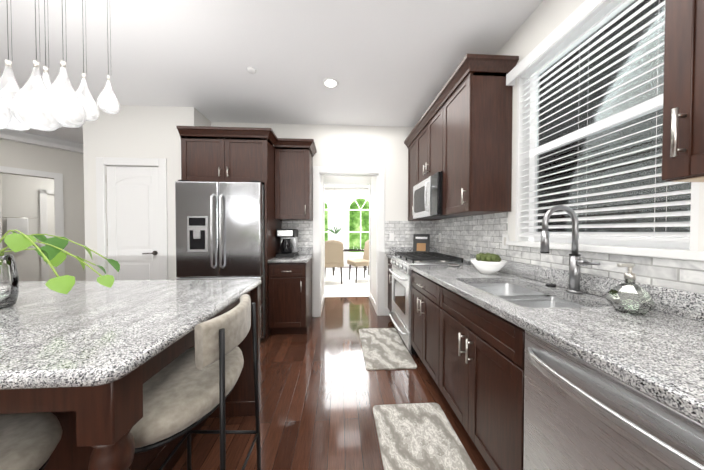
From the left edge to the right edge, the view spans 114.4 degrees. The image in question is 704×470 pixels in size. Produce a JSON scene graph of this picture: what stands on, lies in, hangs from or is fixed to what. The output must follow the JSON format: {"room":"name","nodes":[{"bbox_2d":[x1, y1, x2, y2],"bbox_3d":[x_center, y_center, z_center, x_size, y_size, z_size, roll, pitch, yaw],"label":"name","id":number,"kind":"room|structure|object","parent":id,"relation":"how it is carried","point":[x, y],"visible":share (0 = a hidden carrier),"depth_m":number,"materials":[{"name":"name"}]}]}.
{"room":"kitchen","nodes":[
{"label":"kitchen","id":0,"kind":"room"},
{"bbox_2d":[0,0,542,187],"bbox_3d":[-2.070,-1.613,2.637,11.300,0.080,11.000,0,1,-3],"label":"ceiling","id":1,"kind":"structure","parent":0,"point":[392,63],"depth_m":1.92,"materials":[{"name":"white paint"}]},
{"bbox_2d":[0,0,119,130],"bbox_3d":[-1.717,-1.004,1.091,0.646,1.089,0.647,0,1,-3],"label":"pendant lights","id":2,"kind":"object","parent":1,"relation":"hanging from","point":[37,102],"visible":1,"depth_m":1.15,"materials":[{"name":"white glass"}]},
{"bbox_2d":[247,67,255,73],"bbox_3d":[-0.951,-1.555,2.148,0.084,0.020,0.084,0,1,-3],"label":"smoke detector","id":3,"kind":"object","parent":1,"relation":"attached to","point":[251,70],"visible":0.92,"depth_m":2.13,"materials":[{"name":"white plastic"}]},
{"bbox_2d":[322,77,338,88],"bbox_3d":[-0.221,-1.562,2.339,0.172,0.012,0.172,0,1,-3],"label":"recessed light","id":4,"kind":"object","parent":1,"relation":"in","point":[330,82],"visible":1,"depth_m":2.33,"materials":[{"name":"white"}]},
{"bbox_2d":[327,197,342,209],"bbox_3d":[-0.475,-1.156,6.238,0.440,0.945,0.440,0,1,-3],"label":"dining chandelier","id":5,"kind":"object","parent":1,"relation":"hanging from","point":[330,201],"visible":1,"depth_m":6.11,"materials":[{"name":"silver metal"}]},
{"bbox_2d":[172,266,490,469],"bbox_3d":[-2.070,1.226,2.681,11.300,0.060,11.000,0,1,-3],"label":"floor","id":6,"kind":"structure","parent":0,"point":[323,390],"depth_m":1.65,"materials":[{"name":"brown wood"}]},
{"bbox_2d":[0,412,62,469],"bbox_3d":[-1.133,0.770,0.562,0.570,0.921,0.450,0,1,-3],"label":"bar stool","id":7,"kind":"object","parent":6,"relation":"on","point":[29,441],"visible":0.88,"depth_m":0.65,"materials":[{"name":"beige fabric"}]},
{"bbox_2d":[0,287,259,469],"bbox_3d":[-1.747,0.788,1.007,2.291,0.869,0.995,0,1,-3],"label":"kitchen island","id":8,"kind":"object","parent":6,"relation":"on","point":[96,426],"depth_m":0.63,"materials":[{"name":"wood"}]},
{"bbox_2d":[0,279,261,394],"bbox_3d":[-1.758,0.333,0.997,2.340,0.040,1.070,0,1,-3],"label":"island countertop","id":9,"kind":"structure","parent":8,"relation":"on","point":[94,336],"depth_m":0.78,"materials":[{"name":"grey stone"}]},
{"bbox_2d":[0,229,119,308],"bbox_3d":[-1.362,0.143,0.950,0.748,0.340,0.427,0,1,-3],"label":"potted plant","id":10,"kind":"object","parent":9,"relation":"on","point":[51,253],"visible":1,"depth_m":0.96,"materials":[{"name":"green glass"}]},
{"bbox_2d":[130,294,260,469],"bbox_3d":[-0.679,0.764,0.963,0.450,0.921,0.570,0,1,-3],"label":"bar stool","id":11,"kind":"object","parent":6,"relation":"on","point":[187,391],"visible":0.85,"depth_m":0.83,"materials":[{"name":"beige fabric"}]},
{"bbox_2d":[175,180,265,337],"bbox_3d":[-1.461,0.297,2.795,0.894,1.795,0.811,0,1,-3],"label":"fridge","id":12,"kind":"object","parent":6,"relation":"on","point":[220,230],"visible":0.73,"depth_m":2.45,"materials":[{"name":"silver metal"}]},
{"bbox_2d":[176,126,281,338],"bbox_3d":[-1.437,-0.007,2.880,1.019,2.400,0.686,0,1,-3],"label":"tall cabinet","id":13,"kind":"object","parent":6,"relation":"on","point":[226,154],"visible":0.77,"depth_m":2.59,"materials":[{"name":"brown wood"}]},
{"bbox_2d":[269,258,311,333],"bbox_3d":[-0.773,0.757,2.940,0.430,0.870,0.664,0,1,-3],"label":"base cabinet","id":14,"kind":"object","parent":6,"relation":"on","point":[290,298],"visible":1,"depth_m":2.65,"materials":[{"name":"brown wood"}]},
{"bbox_2d":[267,247,312,262],"bbox_3d":[-0.767,0.252,2.936,0.442,0.140,0.646,0,1,-3],"label":"countertop","id":15,"kind":"structure","parent":14,"relation":"on","point":[305,255],"depth_m":2.81,"materials":[{"name":"stone"}]},
{"bbox_2d":[276,229,297,256],"bbox_3d":[-0.857,0.101,3.004,0.230,0.360,0.333,0,1,-3],"label":"coffee maker","id":16,"kind":"object","parent":15,"relation":"on","point":[289,243],"visible":1,"depth_m":2.90,"materials":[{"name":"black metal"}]},
{"bbox_2d":[325,268,368,296],"bbox_3d":[0.004,1.143,5.949,3.800,0.004,3.300,0,1,-3],"label":"area rug","id":17,"kind":"object","parent":6,"relation":"on","point":[335,287],"visible":0.21,"depth_m":5.38,"materials":[{"name":"white fabric"}]},
{"bbox_2d":[325,240,343,283],"bbox_3d":[-0.462,0.630,5.484,0.520,1.036,0.603,0,1,-3],"label":"dining chair","id":18,"kind":"object","parent":17,"relation":"on","point":[333,253],"visible":0.73,"depth_m":5.22,"materials":[{"name":"brown fabric"}]},
{"bbox_2d":[325,224,344,269],"bbox_3d":[-0.554,0.345,7.371,0.706,1.546,0.690,0,1,-3],"label":"plant","id":19,"kind":"object","parent":17,"relation":"on","point":[335,235],"visible":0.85,"depth_m":7.32,"materials":[{"name":"green plant"}]},
{"bbox_2d":[332,247,368,275],"bbox_3d":[-0.040,0.755,6.742,1.200,0.745,1.000,0,1,-3],"label":"dining table","id":20,"kind":"object","parent":17,"relation":"on","point":[347,249],"visible":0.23,"depth_m":6.34,"materials":[{"name":"clear glass"}]},
{"bbox_2d":[347,240,368,282],"bbox_3d":[0.246,0.627,5.715,0.602,1.036,0.520,0,1,-23],"label":"dining chair","id":21,"kind":"object","parent":17,"relation":"on","point":[364,262],"visible":0.5,"depth_m":5.73,"materials":[{"name":"brown fabric"}]},
{"bbox_2d":[359,328,416,369],"bbox_3d":[0.339,1.193,2.453,0.465,0.011,0.840,0,1,-3],"label":"rug","id":22,"kind":"object","parent":6,"relation":"on","point":[384,349],"visible":1,"depth_m":2.34,"materials":[{"name":"beige fabric"}]},
{"bbox_2d":[387,258,391,311],"bbox_3d":[0.854,0.754,3.201,0.636,0.868,0.321,0,1,-3],"label":"base cabinet","id":23,"kind":"object","parent":6,"relation":"on","point":[389,264],"depth_m":3.20,"materials":[{"name":"brown wood"}]},
{"bbox_2d":[373,403,476,469],"bbox_3d":[0.404,1.214,1.175,0.475,0.011,0.880,0,1,-3],"label":"rug","id":24,"kind":"object","parent":6,"relation":"on","point":[418,436],"visible":1,"depth_m":1.34,"materials":[{"name":"beige fabric"}]},
{"bbox_2d":[389,252,469,354],"bbox_3d":[0.835,0.714,2.653,0.721,0.966,0.750,0,1,-3],"label":"range","id":25,"kind":"object","parent":6,"relation":"on","point":[400,317],"visible":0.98,"depth_m":2.45,"materials":[{"name":"silver metal"}]},
{"bbox_2d":[411,271,508,393],"bbox_3d":[0.924,0.774,1.927,0.636,0.868,0.701,0,1,-3],"label":"base cabinet","id":26,"kind":"object","parent":6,"relation":"on","point":[433,304],"depth_m":1.71,"materials":[{"name":"brown wood"}]},
{"bbox_2d":[386,247,703,424],"bbox_3d":[0.949,0.380,1.192,0.656,0.340,4.320,0,1,-3],"label":"countertop","id":27,"kind":"structure","parent":26,"relation":"on","point":[656,353],"depth_m":0.83,"materials":[{"name":"stone"}]},
{"bbox_2d":[413,234,429,251],"bbox_3d":[0.970,0.131,3.183,0.234,0.290,0.188,0,1,-3],"label":"cookbook","id":28,"kind":"object","parent":27,"relation":"on","point":[421,242],"visible":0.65,"depth_m":3.17,"materials":[{"name":"grey paper"}]},
{"bbox_2d":[470,253,506,273],"bbox_3d":[1.064,0.221,1.776,0.250,0.158,0.250,0,1,-3],"label":"succulent bowl","id":29,"kind":"object","parent":27,"relation":"on","point":[487,263],"visible":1,"depth_m":1.72,"materials":[{"name":"white ceramic"}]},
{"bbox_2d":[546,283,555,286],"bbox_3d":[1.187,0.300,1.354,0.047,0.012,0.048,0,1,-3],"label":"button","id":30,"kind":"object","parent":27,"relation":"on","point":[550,285],"visible":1,"depth_m":1.34,"materials":[{"name":"black metal"}]},
{"bbox_2d":[540,205,599,293],"bbox_3d":[1.123,0.075,1.175,0.221,0.468,0.148,0,1,-3],"label":"faucet","id":31,"kind":"object","parent":27,"relation":"on","point":[576,261],"visible":1,"depth_m":1.21,"materials":[{"name":"silver metal"}]},
{"bbox_2d":[606,263,655,314],"bbox_3d":[1.131,0.215,0.924,0.132,0.197,0.114,0,1,-3],"label":"soap bottle","id":32,"kind":"object","parent":27,"relation":"on","point":[618,303],"visible":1,"depth_m":0.92,"materials":[{"name":"clear glass"}]},
{"bbox_2d":[443,322,524,469],"bbox_3d":[0.960,0.918,1.271,0.636,0.599,0.740,0,1,-3],"label":"base cabinet","id":33,"kind":"object","parent":6,"relation":"on","point":[471,355],"depth_m":1.09,"materials":[{"name":"brown wood"}]},
{"bbox_2d":[523,330,703,469],"bbox_3d":[0.958,0.795,0.593,0.682,0.868,0.602,0,1,-3],"label":"dishwasher","id":34,"kind":"object","parent":6,"relation":"on","point":[579,414],"visible":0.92,"depth_m":0.63,"materials":[{"name":"silver metal"}]},
{"bbox_2d":[0,0,703,316],"bbox_3d":[-2.050,-0.188,2.620,11.064,2.770,10.720,0,1,-3],"label":"wall","id":35,"kind":"structure","parent":0,"point":[132,131],"depth_m":2.97,"materials":[{"name":"white paint"}]},
{"bbox_2d":[2,217,36,248],"bbox_3d":[-6.496,-0.038,4.434,0.040,0.613,0.400,1,1,37],"label":"towel rail","id":36,"kind":"object","parent":35,"relation":"attached to","point":[20,224],"visible":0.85,"depth_m":4.40,"materials":[{"name":"white"}]},
{"bbox_2d":[0,128,82,153],"bbox_3d":[-5.058,-1.507,3.503,0.110,0.160,6.200,1,1,37],"label":"crown molding","id":37,"kind":"structure","parent":35,"relation":"attached to","point":[23,137],"depth_m":3.60,"materials":[{"name":"white wood"}]},
{"bbox_2d":[274,138,316,220],"bbox_3d":[-0.745,-0.707,3.048,0.500,1.005,0.406,0,1,-3],"label":"upper cabinet","id":38,"kind":"object","parent":35,"relation":"attached to","point":[293,179],"visible":1,"depth_m":2.91,"materials":[{"name":"brown wood"}]},
{"bbox_2d":[325,197,368,255],"bbox_3d":[-0.475,-0.297,7.974,2.630,2.080,0.100,0,1,-3],"label":"window","id":39,"kind":"structure","parent":35,"relation":"in","point":[360,253],"depth_m":8.00,"materials":[{"name":"white wood"}]},
{"bbox_2d":[321,263,388,315],"bbox_3d":[-1.940,1.111,4.631,10.426,0.110,6.518,0,1,-3],"label":"baseboard","id":40,"kind":"structure","parent":35,"relation":"attached to","point":[371,299],"depth_m":3.71,"materials":[{"name":"white"}]},
{"bbox_2d":[389,233,393,240],"bbox_3d":[0.582,0.029,3.329,0.070,0.115,0.004,0,1,-3],"label":"electrical outlet plate","id":41,"kind":"object","parent":35,"relation":"attached to","point":[391,235],"depth_m":3.33,"materials":[{"name":"white plastic"}]},
{"bbox_2d":[408,130,440,220],"bbox_3d":[1.004,-0.786,3.132,0.341,1.160,0.427,0,1,-3],"label":"upper cabinet","id":42,"kind":"object","parent":35,"relation":"attached to","point":[411,141],"depth_m":3.19,"materials":[{"name":"brown wood"}]},
{"bbox_2d":[416,98,439,184],"bbox_3d":[1.034,-0.995,2.597,0.341,0.725,0.760,0,1,-3],"label":"upper cabinet","id":43,"kind":"object","parent":35,"relation":"attached to","point":[426,132],"depth_m":2.57,"materials":[{"name":"brown wood"}]},
{"bbox_2d":[413,171,463,218],"bbox_3d":[0.989,-0.414,2.604,0.430,0.431,0.750,0,1,-3],"label":"microwave","id":44,"kind":"object","parent":43,"relation":"attached to","point":[427,198],"visible":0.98,"depth_m":2.44,"materials":[{"name":"silver metal"}]},
{"bbox_2d":[436,58,515,215],"bbox_3d":[1.065,-0.769,2.022,0.341,1.160,0.521,0,1,-3],"label":"upper cabinet","id":45,"kind":"object","parent":35,"relation":"attached to","point":[460,135],"depth_m":1.77,"materials":[{"name":"brown wood"}]},
{"bbox_2d":[502,234,508,248],"bbox_3d":[1.239,0.052,1.834,0.006,0.115,0.070,0,1,-3],"label":"electrical outlet plate","id":46,"kind":"object","parent":35,"relation":"attached to","point":[505,237],"depth_m":1.83,"materials":[{"name":"white plastic"}]},
{"bbox_2d":[506,0,703,260],"bbox_3d":[1.332,-0.572,1.293,0.175,1.320,1.010,0,1,-3],"label":"window","id":47,"kind":"structure","parent":35,"relation":"in","point":[681,250],"depth_m":1.30,"materials":[{"name":"white painted wood"}]},
{"bbox_2d":[506,0,690,242],"bbox_3d":[1.280,-0.604,1.290,0.130,1.253,0.950,0,1,-3],"label":"window blinds","id":48,"kind":"object","parent":47,"relation":"attached to","point":[583,17],"visible":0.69,"depth_m":1.21,"materials":[{"name":"white plastic"}]},
{"bbox_2d":[662,0,703,181],"bbox_3d":[1.151,-0.744,0.464,0.341,1.160,0.499,0,1,-3],"label":"upper cabinet","id":49,"kind":"object","parent":35,"relation":"attached to","point":[683,131],"visible":1,"depth_m":0.65,"materials":[{"name":"brown wood"}]},
{"label":"outside","id":50,"kind":"structure","parent":0,"visible":0},
{"bbox_2d":[585,17,690,237],"bbox_3d":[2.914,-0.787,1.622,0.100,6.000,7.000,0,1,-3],"label":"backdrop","id":51,"kind":"structure","parent":50,"point":[655,93],"depth_m":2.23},
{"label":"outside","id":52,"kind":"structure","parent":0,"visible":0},
{"bbox_2d":[325,198,368,252],"bbox_3d":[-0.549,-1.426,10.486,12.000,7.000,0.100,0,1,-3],"label":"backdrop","id":53,"kind":"structure","parent":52,"point":[354,225],"depth_m":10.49,"materials":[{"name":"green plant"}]}
]}

